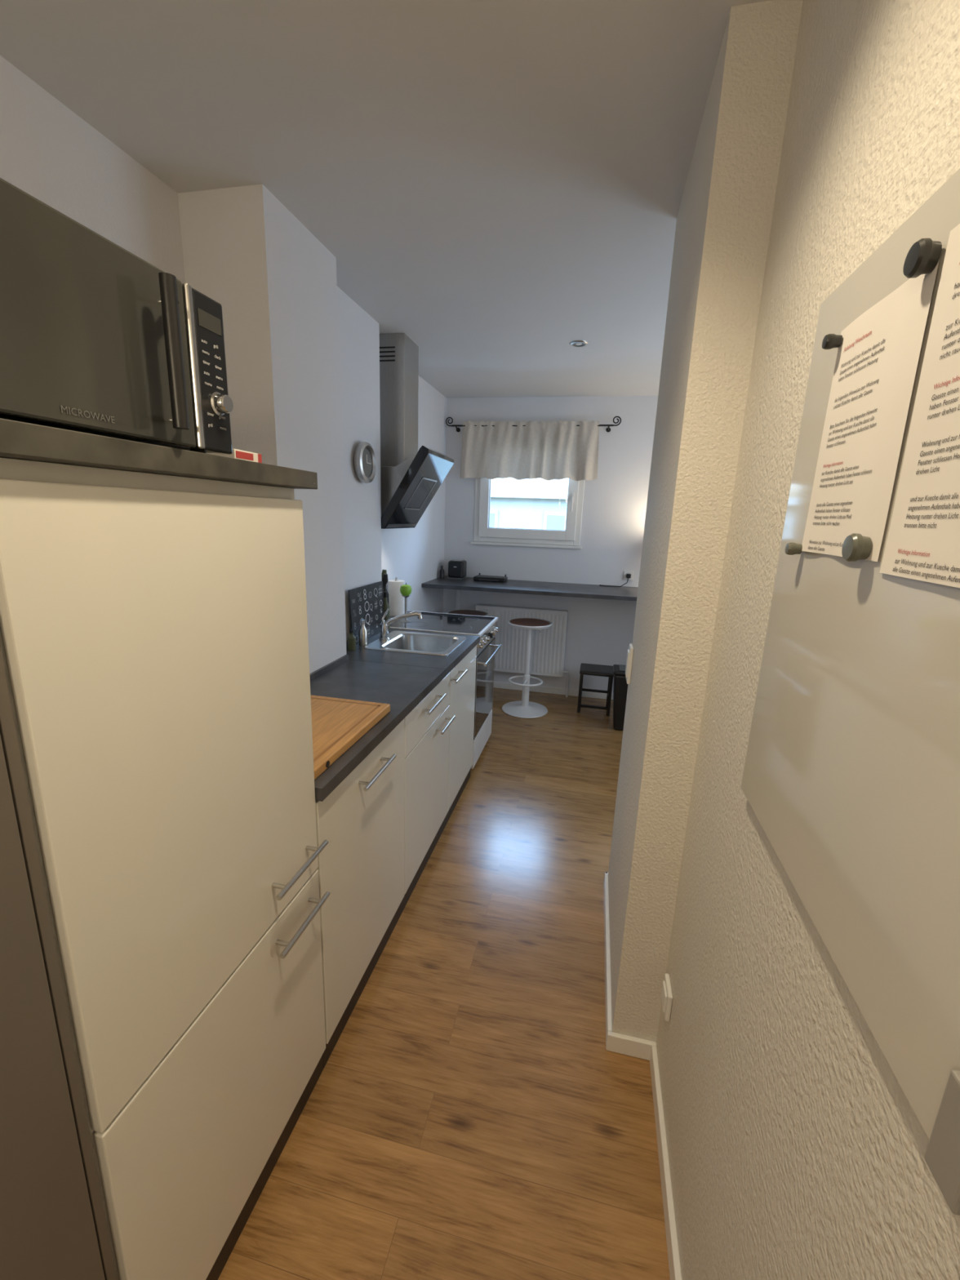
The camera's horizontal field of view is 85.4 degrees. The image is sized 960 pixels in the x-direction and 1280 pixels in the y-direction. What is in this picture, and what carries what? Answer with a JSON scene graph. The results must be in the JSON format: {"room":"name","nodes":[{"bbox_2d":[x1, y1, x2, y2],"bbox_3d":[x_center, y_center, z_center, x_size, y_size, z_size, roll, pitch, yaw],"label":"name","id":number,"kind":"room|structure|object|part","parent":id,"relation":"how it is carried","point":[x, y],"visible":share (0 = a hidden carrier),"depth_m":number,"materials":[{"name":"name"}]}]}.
{"room":"kitchen","nodes":[
{"label":"kitchen","id":0,"kind":"room"},
{"bbox_2d":[0,54,185,282],"bbox_3d":[-1.446,0.142,0.447,0.220,2.500,3.159,5,14,12],"label":"wall","id":1,"kind":"structure","parent":0,"point":[48,152],"depth_m":1.35,"materials":[{"name":"white paint"}]},
{"bbox_2d":[177,183,346,673],"bbox_3d":[-0.906,-0.240,2.140,0.520,2.500,0.465,5,14,12],"label":"wall","id":2,"kind":"structure","parent":0,"point":[273,282],"depth_m":1.76,"materials":[{"name":"white paint"}]},
{"bbox_2d":[337,286,382,640],"bbox_3d":[-0.838,-0.372,2.704,0.400,2.500,0.696,5,14,12],"label":"wall","id":3,"kind":"structure","parent":0,"point":[358,332],"depth_m":2.60,"materials":[{"name":"white paint"}]},
{"bbox_2d":[309,640,348,680],"bbox_3d":[-0.642,0.048,2.508,0.132,0.024,1.158,5,14,12],"label":"trim","id":4,"kind":"structure","parent":3,"relation":"attached to","point":[337,662],"depth_m":2.21,"materials":[{"name":"stone"}]},
{"bbox_2d":[354,441,376,483],"bbox_3d":[-0.581,-0.893,2.619,0.050,0.200,0.200,5,14,12],"label":"wall clock","id":5,"kind":"object","parent":3,"relation":"attached to","point":[365,463],"visible":1,"depth_m":2.60,"materials":[{"name":"metal"}]},
{"bbox_2d":[0,0,769,398],"bbox_3d":[0.344,-1.346,1.347,3.100,0.100,6.300,5,14,12],"label":"ceiling","id":6,"kind":"structure","parent":0,"point":[499,185],"depth_m":1.35,"materials":[{"name":"paint"}]},
{"bbox_2d":[569,340,588,346],"bbox_3d":[0.551,-1.652,2.901,0.104,0.006,0.104,5,14,12],"label":"recessed light","id":7,"kind":"object","parent":6,"relation":"in","point":[575,343],"depth_m":2.89,"materials":[{"name":"silver metal"}]},
{"bbox_2d":[381,375,446,613],"bbox_3d":[-0.639,-0.641,3.867,0.270,2.500,1.720,5,14,12],"label":"wall","id":8,"kind":"structure","parent":0,"point":[415,556],"depth_m":4.05,"materials":[{"name":"paint"}]},
{"bbox_2d":[379,333,453,528],"bbox_3d":[-0.413,-1.190,3.064,0.403,1.044,0.520,5,14,12],"label":"range hood","id":9,"kind":"object","parent":8,"relation":"attached to","point":[411,477],"visible":0.79,"depth_m":2.95,"materials":[{"name":"metal"}]},
{"bbox_2d":[380,453,416,515],"bbox_3d":[-0.456,-0.908,3.139,0.337,0.369,0.370,5,14,12],"label":"hood","id":10,"kind":"object","parent":9,"relation":"attached to","point":[393,467],"depth_m":2.98,"materials":[{"name":"metal"}]},
{"bbox_3d":[-0.375,-0.897,3.123,0.304,0.449,0.520,5,14,12],"label":"glass panel","id":11,"kind":"part","parent":9,"relation":"part of","materials":[{"name":"black glass"}]},
{"bbox_3d":[-0.352,-0.874,3.123,0.114,0.180,0.270,5,14,12],"label":"filter frame","id":12,"kind":"part","parent":9,"relation":"part of","materials":[{"name":"metal"}]},
{"bbox_2d":[217,687,670,1279],"bbox_3d":[0.256,1.183,1.946,3.100,0.100,6.300,5,14,12],"label":"floor","id":13,"kind":"structure","parent":0,"point":[471,1116],"depth_m":1.46,"materials":[{"name":"brown wood"}]},
{"bbox_2d":[0,645,117,1279],"bbox_3d":[-0.995,0.646,0.381,0.729,1.580,0.850,5,14,12],"label":"cabinet","id":14,"kind":"object","parent":13,"relation":"on","point":[53,1224],"visible":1,"depth_m":0.65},
{"bbox_2d":[0,417,329,1279],"bbox_3d":[-0.818,0.470,1.061,0.789,1.621,0.678,5,14,12],"label":"tall cabinet","id":15,"kind":"object","parent":13,"relation":"on","point":[154,639],"visible":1,"depth_m":0.83,"materials":[{"name":"wood"}]},
{"bbox_2d":[0,177,233,454],"bbox_3d":[-0.651,-0.385,0.655,0.440,0.241,0.532,5,14,12],"label":"microwave oven","id":16,"kind":"object","parent":15,"relation":"on","point":[96,338],"visible":0.98,"depth_m":0.65,"materials":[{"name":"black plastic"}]},
{"bbox_3d":[-0.440,-0.426,0.841,0.022,0.232,0.070,5,14,12],"label":"control panel","id":17,"kind":"part","parent":16,"relation":"part of","materials":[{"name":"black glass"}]},
{"bbox_3d":[-0.420,-0.385,0.849,0.021,0.036,0.036,5,14,12],"label":"knob","id":18,"kind":"part","parent":16,"relation":"part of","materials":[{"name":"silver metal"}]},
{"bbox_3d":[-0.494,0.926,1.101,0.018,0.573,0.604,5,14,12],"label":"door","id":19,"kind":"part","parent":15,"relation":"part of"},
{"bbox_2d":[206,448,262,462],"bbox_3d":[-0.468,-0.347,0.989,0.066,0.024,0.080,5,14,12],"label":"carton","id":20,"kind":"object","parent":15,"relation":"on","point":[237,454],"visible":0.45,"depth_m":0.97,"materials":[{"name":"cardboard"}]},
{"bbox_2d":[235,450,253,460],"bbox_3d":[-0.439,-0.344,0.971,0.001,0.012,0.050,5,14,12],"label":"print","id":21,"kind":"object","parent":20,"relation":"attached to","point":[242,455],"depth_m":0.97,"materials":[{"name":"red paper"}]},
{"bbox_3d":[-0.430,0.530,1.118,0.035,0.010,0.010,5,14,12],"label":"handle post","id":22,"kind":"part","parent":15,"relation":"part of","materials":[{"name":"metal"}]},
{"bbox_3d":[-0.435,0.672,1.152,0.035,0.010,0.010,5,14,12],"label":"handle post","id":23,"kind":"part","parent":15,"relation":"part of","materials":[{"name":"metal"}]},
{"bbox_3d":[-0.401,0.501,1.247,0.035,0.010,0.010,5,14,12],"label":"handle post","id":24,"kind":"part","parent":15,"relation":"part of","materials":[{"name":"metal"}]},
{"bbox_3d":[-0.406,0.643,1.280,0.035,0.010,0.010,5,14,12],"label":"handle post","id":25,"kind":"part","parent":15,"relation":"part of","materials":[{"name":"metal"}]},
{"bbox_2d":[315,644,476,1068],"bbox_3d":[-0.536,0.588,2.285,0.719,0.846,1.773,5,14,12],"label":"kitchen cabinet","id":26,"kind":"object","parent":13,"relation":"on","point":[383,824],"visible":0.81,"depth_m":1.77,"materials":[{"name":"white laminate"}]},
{"bbox_2d":[311,695,390,779],"bbox_3d":[-0.534,0.271,1.577,0.360,0.028,0.500,5,14,12],"label":"bamboo cutting board","id":27,"kind":"object","parent":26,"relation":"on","point":[338,724],"visible":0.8,"depth_m":1.60,"materials":[{"name":"brown wood"}]},
{"bbox_3d":[-0.357,0.702,1.662,0.018,0.752,0.608,5,14,12],"label":"door","id":28,"kind":"part","parent":26,"relation":"part of","materials":[{"name":"white laminate"}]},
{"bbox_2d":[358,619,367,645],"bbox_3d":[-0.596,-0.038,2.650,0.044,0.130,0.044,5,14,12],"label":"bottle","id":29,"kind":"object","parent":26,"relation":"on","point":[362,631],"visible":1,"depth_m":2.64,"materials":[{"name":"metal"}]},
{"bbox_3d":[-0.337,0.418,1.518,0.035,0.010,0.010,5,14,12],"label":"handle post","id":30,"kind":"part","parent":26,"relation":"part of","materials":[{"name":"metal"}]},
{"bbox_2d":[348,581,384,644],"bbox_3d":[-0.600,-0.153,2.800,0.024,0.284,0.415,5,14,12],"label":"board","id":31,"kind":"object","parent":26,"relation":"on","point":[366,603],"visible":0.85,"depth_m":2.79,"materials":[{"name":"black glass"}]},
{"bbox_2d":[381,569,387,590],"bbox_3d":[-0.616,-0.267,3.133,0.131,0.350,0.119,5,14,12],"label":"bottle","id":32,"kind":"object","parent":26,"relation":"on","point":[384,575],"visible":0.12,"depth_m":3.09,"materials":[{"name":"glass"}]},
{"bbox_3d":[-0.303,0.383,1.670,0.035,0.010,0.010,5,14,12],"label":"handle post","id":33,"kind":"part","parent":26,"relation":"part of","materials":[{"name":"metal"}]},
{"bbox_2d":[383,585,389,605],"bbox_3d":[-0.603,-0.261,3.284,0.056,0.270,0.056,5,14,12],"label":"vinegar bottle","id":34,"kind":"object","parent":26,"relation":"on","point":[384,588],"visible":0.16,"depth_m":3.27,"materials":[{"name":"glass"}]},
{"bbox_2d":[383,591,390,629],"bbox_3d":[-0.548,-0.170,3.019,0.048,0.220,0.048,5,14,12],"label":"oil bottle","id":35,"kind":"object","parent":26,"relation":"on","point":[386,606],"visible":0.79,"depth_m":3.00,"materials":[{"name":"green glass"}]},
{"bbox_2d":[310,610,479,801],"bbox_3d":[-0.507,0.092,2.473,0.772,0.035,2.355,5,14,12],"label":"countertop","id":36,"kind":"structure","parent":26,"relation":"on","point":[401,680],"depth_m":2.07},
{"bbox_2d":[347,629,355,650],"bbox_3d":[-0.630,-0.001,2.551,0.040,0.100,0.040,5,14,12],"label":"bottle","id":37,"kind":"object","parent":36,"relation":"on","point":[351,638],"visible":1,"depth_m":2.54,"materials":[{"name":"green glass"}]},
{"bbox_2d":[364,631,466,655],"bbox_3d":[-0.332,0.082,2.770,0.435,0.151,0.420,5,14,12],"label":"sink","id":38,"kind":"object","parent":36,"relation":"in","point":[398,641],"depth_m":2.90,"materials":[{"name":"silver metal"}]},
{"bbox_2d":[379,608,422,640],"bbox_3d":[-0.422,-0.082,2.756,0.220,0.166,0.088,5,14,12],"label":"tap","id":39,"kind":"object","parent":38,"relation":"on","point":[384,624],"depth_m":2.74,"materials":[{"name":"silver metal"}]},
{"bbox_2d":[387,577,404,617],"bbox_3d":[-0.555,-0.289,3.445,0.114,0.255,0.114,5,14,12],"label":"paper towel roll","id":40,"kind":"object","parent":26,"relation":"on","point":[397,602],"visible":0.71,"depth_m":3.40,"materials":[{"name":"paper"}]},
{"bbox_3d":[-0.228,0.655,2.264,0.018,0.576,0.601,5,14,12],"label":"door","id":41,"kind":"part","parent":26,"relation":"part of","materials":[{"name":"white laminate"}]},
{"bbox_3d":[-0.215,0.286,2.176,0.018,0.170,0.601,5,14,12],"label":"drawer","id":42,"kind":"part","parent":26,"relation":"part of","materials":[{"name":"white laminate"}]},
{"bbox_3d":[-0.099,0.443,2.795,0.018,0.752,0.546,5,14,12],"label":"door","id":43,"kind":"part","parent":26,"relation":"part of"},
{"bbox_2d":[390,610,502,768],"bbox_3d":[-0.227,0.316,3.394,0.641,0.886,0.571,5,14,12],"label":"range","id":44,"kind":"object","parent":13,"relation":"on","point":[484,627],"visible":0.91,"depth_m":3.26,"materials":[{"name":"silver metal"}]},
{"bbox_2d":[400,582,411,622],"bbox_3d":[-0.462,-0.235,3.236,0.074,0.242,0.074,5,14,12],"label":"apple","id":45,"kind":"object","parent":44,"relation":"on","point":[405,589],"visible":1,"depth_m":3.20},
{"bbox_2d":[390,610,497,636],"bbox_3d":[-0.232,-0.108,3.299,0.599,0.018,0.571,5,14,12],"label":"cooktop","id":46,"kind":"object","parent":44,"relation":"in","point":[478,625],"depth_m":3.23,"materials":[{"name":"black glass"}]},
{"bbox_3d":[0.008,0.032,3.035,0.025,0.040,0.040,5,14,12],"label":"knob","id":47,"kind":"part","parent":44,"relation":"part of","materials":[{"name":"silver metal"}]},
{"bbox_3d":[0.013,0.635,3.413,0.020,0.183,0.563,5,14,12],"label":"drawer","id":48,"kind":"part","parent":44,"relation":"part of","materials":[{"name":"white metal"}]},
{"bbox_3d":[0.028,0.012,3.122,0.025,0.040,0.040,5,14,12],"label":"knob","id":49,"kind":"part","parent":44,"relation":"part of","materials":[{"name":"silver metal"}]},
{"bbox_3d":[0.036,0.292,3.329,0.002,0.510,0.563,5,14,12],"label":"door trim","id":50,"kind":"part","parent":44,"relation":"part of","materials":[{"name":"metal"}]},
{"bbox_3d":[0.036,-0.019,3.258,0.020,0.114,0.567,5,14,12],"label":"control panel","id":51,"kind":"part","parent":44,"relation":"part of","materials":[{"name":"metal"}]},
{"bbox_3d":[0.048,-0.008,3.209,0.025,0.040,0.040,5,14,12],"label":"knob","id":52,"kind":"part","parent":44,"relation":"part of","materials":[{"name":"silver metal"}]},
{"bbox_2d":[473,637,502,739],"bbox_3d":[0.052,0.293,3.326,0.074,0.510,0.563,5,14,12],"label":"oven","id":53,"kind":"object","parent":44,"relation":"in","point":[485,660],"depth_m":3.28,"materials":[{"name":"metal"}]},
{"bbox_3d":[0.068,-0.028,3.295,0.025,0.040,0.040,5,14,12],"label":"knob","id":54,"kind":"part","parent":44,"relation":"part of","materials":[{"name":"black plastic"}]},
{"bbox_2d":[447,609,488,616],"bbox_3d":[-0.117,0.133,4.492,0.380,0.742,0.380,5,14,12],"label":"bar stool","id":55,"kind":"object","parent":13,"relation":"on","point":[472,612],"visible":0.18,"depth_m":4.46,"materials":[{"name":"brown wood"}]},
{"bbox_2d":[469,604,568,697],"bbox_3d":[0.349,0.091,4.659,0.924,0.778,0.100,5,14,12],"label":"radiator","id":56,"kind":"object","parent":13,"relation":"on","point":[547,646],"visible":0.82,"depth_m":4.58,"materials":[{"name":"white metal"}]},
{"bbox_2d":[475,604,567,612],"bbox_3d":[0.362,-0.278,4.561,0.802,0.013,0.065,5,14,12],"label":"grille","id":57,"kind":"object","parent":56,"relation":"attached to","point":[478,606],"depth_m":4.55,"materials":[{"name":"white metal"}]},
{"bbox_2d":[502,617,552,718],"bbox_3d":[0.382,0.217,4.209,0.380,0.742,0.380,5,14,12],"label":"bar stool","id":58,"kind":"object","parent":13,"relation":"on","point":[525,708],"visible":1,"depth_m":4.19,"materials":[{"name":"white metal"}]},
{"bbox_3d":[0.394,-0.133,4.126,0.320,0.018,0.320,5,14,12],"label":"seat","id":59,"kind":"part","parent":58,"relation":"part of","materials":[{"name":"brown wood"}]},
{"bbox_2d":[577,662,613,715],"bbox_3d":[0.956,0.408,4.321,0.270,0.360,0.260,5,14,12],"label":"step stool","id":60,"kind":"object","parent":13,"relation":"on","point":[601,670],"visible":1,"depth_m":4.23,"materials":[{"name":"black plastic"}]},
{"bbox_2d":[613,664,627,730],"bbox_3d":[1.131,0.443,3.942,0.270,0.477,0.210,5,14,12],"label":"waste bin","id":61,"kind":"object","parent":13,"relation":"on","point":[620,686],"visible":0.4,"depth_m":3.87,"materials":[{"name":"black plastic"}]},
{"bbox_3d":[1.138,0.232,3.892,0.270,0.029,0.210,5,14,12],"label":"lid","id":62,"kind":"part","parent":61,"relation":"part of","materials":[{"name":"black plastic"}]},
{"bbox_2d":[443,395,657,693],"bbox_3d":[0.957,-0.740,4.520,3.100,2.500,0.260,5,14,12],"label":"wall","id":63,"kind":"structure","parent":0,"point":[599,631],"depth_m":4.42,"materials":[{"name":"white paint"}]},
{"bbox_2d":[471,541,582,549],"bbox_3d":[0.391,-0.818,4.479,0.960,0.023,0.030,5,14,12],"label":"sill","id":64,"kind":"structure","parent":63,"relation":"attached to","point":[472,542],"depth_m":4.46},
{"bbox_2d":[478,476,578,540],"bbox_3d":[0.411,-1.285,4.386,0.830,0.845,0.075,5,14,12],"label":"window","id":65,"kind":"structure","parent":63,"relation":"in","point":[572,493],"depth_m":4.43,"materials":[{"name":"white plastic"}]},
{"bbox_3d":[0.412,-1.286,4.389,0.830,0.845,0.068,5,14,12],"label":"sash","id":66,"kind":"part","parent":65,"relation":"part of","materials":[{"name":"white plastic"}]},
{"bbox_2d":[488,479,568,530],"bbox_3d":[0.413,-1.288,4.398,0.674,0.689,0.030,5,14,12],"label":"gasket","id":67,"kind":"object","parent":65,"relation":"attached to","point":[490,479],"visible":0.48,"depth_m":4.48,"materials":[{"name":"grey plastic"}]},
{"bbox_2d":[570,496,573,511],"bbox_3d":[0.758,-1.123,4.289,0.016,0.118,0.040,5,14,12],"label":"lever","id":68,"kind":"object","parent":65,"relation":"attached to","point":[571,501],"visible":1,"depth_m":4.28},
{"bbox_2d":[473,477,584,546],"bbox_3d":[0.416,-1.292,4.407,0.920,0.930,0.070,5,14,12],"label":"frame","id":69,"kind":"object","parent":63,"relation":"attached to","point":[581,483],"visible":0.42,"depth_m":4.46,"materials":[{"name":"white plastic"}]},
{"bbox_2d":[421,575,638,608],"bbox_3d":[0.881,-0.266,4.181,2.627,0.290,0.624,5,14,12],"label":"countertop","id":70,"kind":"structure","parent":63,"relation":"attached to","point":[513,586],"depth_m":4.10,"materials":[{"name":"stone"}]},
{"bbox_2d":[440,565,444,578],"bbox_3d":[-0.328,-0.588,4.491,0.040,0.110,0.040,5,14,12],"label":"bottle","id":71,"kind":"object","parent":70,"relation":"on","point":[442,571],"visible":1,"depth_m":4.48,"materials":[{"name":"black glass"}]},
{"bbox_2d":[448,559,466,579],"bbox_3d":[-0.198,-0.616,4.528,0.135,0.156,0.162,5,14,12],"label":"toaster","id":72,"kind":"object","parent":70,"relation":"on","point":[457,569],"visible":1,"depth_m":4.47,"materials":[{"name":"plastic"}]},
{"bbox_2d":[473,573,507,582],"bbox_3d":[0.092,-0.536,4.463,0.270,0.052,0.169,5,14,12],"label":"router","id":73,"kind":"object","parent":70,"relation":"on","point":[479,577],"visible":1,"depth_m":4.40,"materials":[{"name":"black plastic"}]},
{"bbox_2d":[445,416,621,480],"bbox_3d":[0.403,-1.566,4.260,1.424,0.491,0.114,5,14,12],"label":"window curtain","id":74,"kind":"object","parent":63,"relation":"attached to","point":[548,450],"visible":1,"depth_m":4.24,"materials":[{"name":"fabric"}]},
{"bbox_3d":[0.406,-1.735,4.204,1.310,0.014,0.014,5,14,12],"label":"rod","id":75,"kind":"part","parent":74,"relation":"part of","materials":[{"name":"metal"}]},
{"bbox_2d":[493,681,613,699],"bbox_3d":[0.920,0.479,4.664,2.630,0.060,0.014,5,14,12],"label":"baseboard","id":76,"kind":"structure","parent":63,"relation":"attached to","point":[550,690],"depth_m":4.71,"materials":[{"name":"white wood"}]},
{"bbox_2d":[599,570,633,586],"bbox_3d":[1.142,-0.515,4.348,0.272,0.134,0.083,5,14,12],"label":"wall socket","id":77,"kind":"object","parent":63,"relation":"attached to","point":[628,575],"visible":1,"depth_m":4.34,"materials":[{"name":"white plastic"}]},
{"bbox_3d":[1.244,-0.542,4.356,0.080,0.080,0.011,5,14,12],"label":"plate","id":78,"kind":"part","parent":77,"relation":"part of","materials":[{"name":"white plastic"}]},
{"bbox_2d":[608,0,803,1042],"bbox_3d":[1.068,-0.022,1.507,1.135,2.500,0.727,5,14,12],"label":"wall","id":79,"kind":"structure","parent":0,"point":[724,218],"depth_m":1.23,"materials":[{"name":"white paint"}]},
{"bbox_2d":[625,643,633,684],"bbox_3d":[0.563,0.089,1.962,0.018,0.140,0.080,5,14,12],"label":"light switch","id":80,"kind":"object","parent":79,"relation":"attached to","point":[630,651],"visible":1,"depth_m":1.93,"materials":[{"name":"white plastic"}]},
{"bbox_2d":[604,871,656,1060],"bbox_3d":[1.020,1.164,1.789,1.149,0.060,0.755,5,14,12],"label":"baseboard","id":81,"kind":"structure","parent":79,"relation":"attached to","point":[637,1047],"depth_m":1.55,"materials":[{"name":"white wood"}]},
{"bbox_2d":[656,0,959,1279],"bbox_3d":[0.355,0.336,-0.106,0.210,2.500,2.807,5,14,12],"label":"wall","id":82,"kind":"structure","parent":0,"point":[797,1150],"depth_m":0.76,"materials":[{"name":"paint"}]},
{"bbox_2d":[649,1045,682,1279],"bbox_3d":[0.224,1.492,0.287,0.014,0.060,2.593,5,14,12],"label":"baseboard","id":83,"kind":"structure","parent":82,"relation":"attached to","point":[675,1273],"depth_m":1.23,"materials":[{"name":"white wood"}]},
{"bbox_2d":[661,973,672,1022],"bbox_3d":[0.498,0.955,1.391,0.018,0.080,0.077,5,14,12],"label":"wall outlet","id":84,"kind":"object","parent":82,"relation":"attached to","point":[666,992],"visible":1,"depth_m":1.37,"materials":[{"name":"white plastic"}]},
{"bbox_2d":[741,168,959,1216],"bbox_3d":[0.359,-0.004,0.358,0.026,0.739,0.940,5,14,12],"label":"whiteboard","id":85,"kind":"object","parent":82,"relation":"attached to","point":[851,773],"visible":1,"depth_m":0.49,"materials":[{"name":"grey plastic"}]},
{"bbox_2d":[784,542,802,555],"bbox_3d":[0.427,-0.124,0.709,0.018,0.017,0.017,5,14,12],"label":"magnet","id":86,"kind":"object","parent":85,"relation":"attached to","point":[791,548],"visible":1,"depth_m":0.70},
{"bbox_2d":[822,333,842,349],"bbox_3d":[0.434,-0.368,0.642,0.018,0.017,0.017,5,14,12],"label":"magnet","id":87,"kind":"object","parent":85,"relation":"attached to","point":[830,341],"visible":1,"depth_m":0.64},
{"bbox_2d":[841,533,871,561],"bbox_3d":[0.389,-0.095,0.538,0.018,0.029,0.029,5,14,12],"label":"magnet","id":88,"kind":"object","parent":85,"relation":"attached to","point":[855,547],"visible":1,"depth_m":0.53},
{"bbox_2d":[801,256,940,561],"bbox_3d":[0.419,-0.230,0.579,0.004,0.268,0.200,5,14,12],"label":"paper note","id":89,"kind":"object","parent":85,"relation":"attached to","point":[878,353],"visible":0.99,"depth_m":0.56,"materials":[{"name":"white paper"}]},
{"bbox_2d":[879,223,959,587],"bbox_3d":[0.373,-0.184,0.378,0.004,0.290,0.206,5,14,12],"label":"paper note","id":90,"kind":"object","parent":85,"relation":"attached to","point":[922,544],"visible":1,"depth_m":0.44,"materials":[{"name":"white paper"}]},
{"bbox_2d":[902,237,942,278],"bbox_3d":[0.395,-0.341,0.465,0.018,0.029,0.029,5,14,12],"label":"magnet","id":91,"kind":"object","parent":85,"relation":"attached to","point":[924,255],"visible":1,"depth_m":0.46},
{"label":"outside","id":92,"kind":"structure","parent":0,"visible":0},
{"bbox_2d":[489,497,567,528],"bbox_3d":[0.159,0.522,13.221,17.000,7.980,1.000,5,14,12],"label":"facade","id":93,"kind":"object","parent":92,"point":[513,513],"visible":0.07,"depth_m":11.73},
{"bbox_2d":[489,510,498,527],"bbox_3d":[-0.094,-2.431,12.046,1.000,1.150,0.060,5,14,12],"label":"window","id":94,"kind":"structure","parent":93,"relation":"attached to","point":[495,512],"depth_m":11.83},
{"bbox_2d":[489,513,494,527],"bbox_3d":[0.127,-2.404,11.964,0.390,1.010,0.030,5,14,12],"label":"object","id":95,"kind":"structure","parent":94,"relation":"attached to","point":[491,515],"depth_m":11.84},
{"bbox_2d":[490,490,568,499],"bbox_3d":[0.285,-3.415,12.238,17.400,0.140,1.300,5,14,12],"label":"roof edge","id":96,"kind":"object","parent":93,"relation":"on","point":[504,494],"visible":0.14,"depth_m":11.43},
{"bbox_2d":[543,511,566,529],"bbox_3d":[1.905,-2.263,11.627,1.000,1.150,0.060,5,14,12],"label":"window","id":97,"kind":"structure","parent":93,"relation":"attached to","point":[546,513],"depth_m":11.54,"materials":[{"name":"white plastic"}]},
{"bbox_2d":[546,515,564,529],"bbox_3d":[1.669,-2.274,11.642,0.390,1.010,0.030,5,14,12],"label":"window glass","id":98,"kind":"structure","parent":97,"relation":"attached to","point":[553,522],"depth_m":11.54,"materials":[{"name":"clear glass"}]}
]}

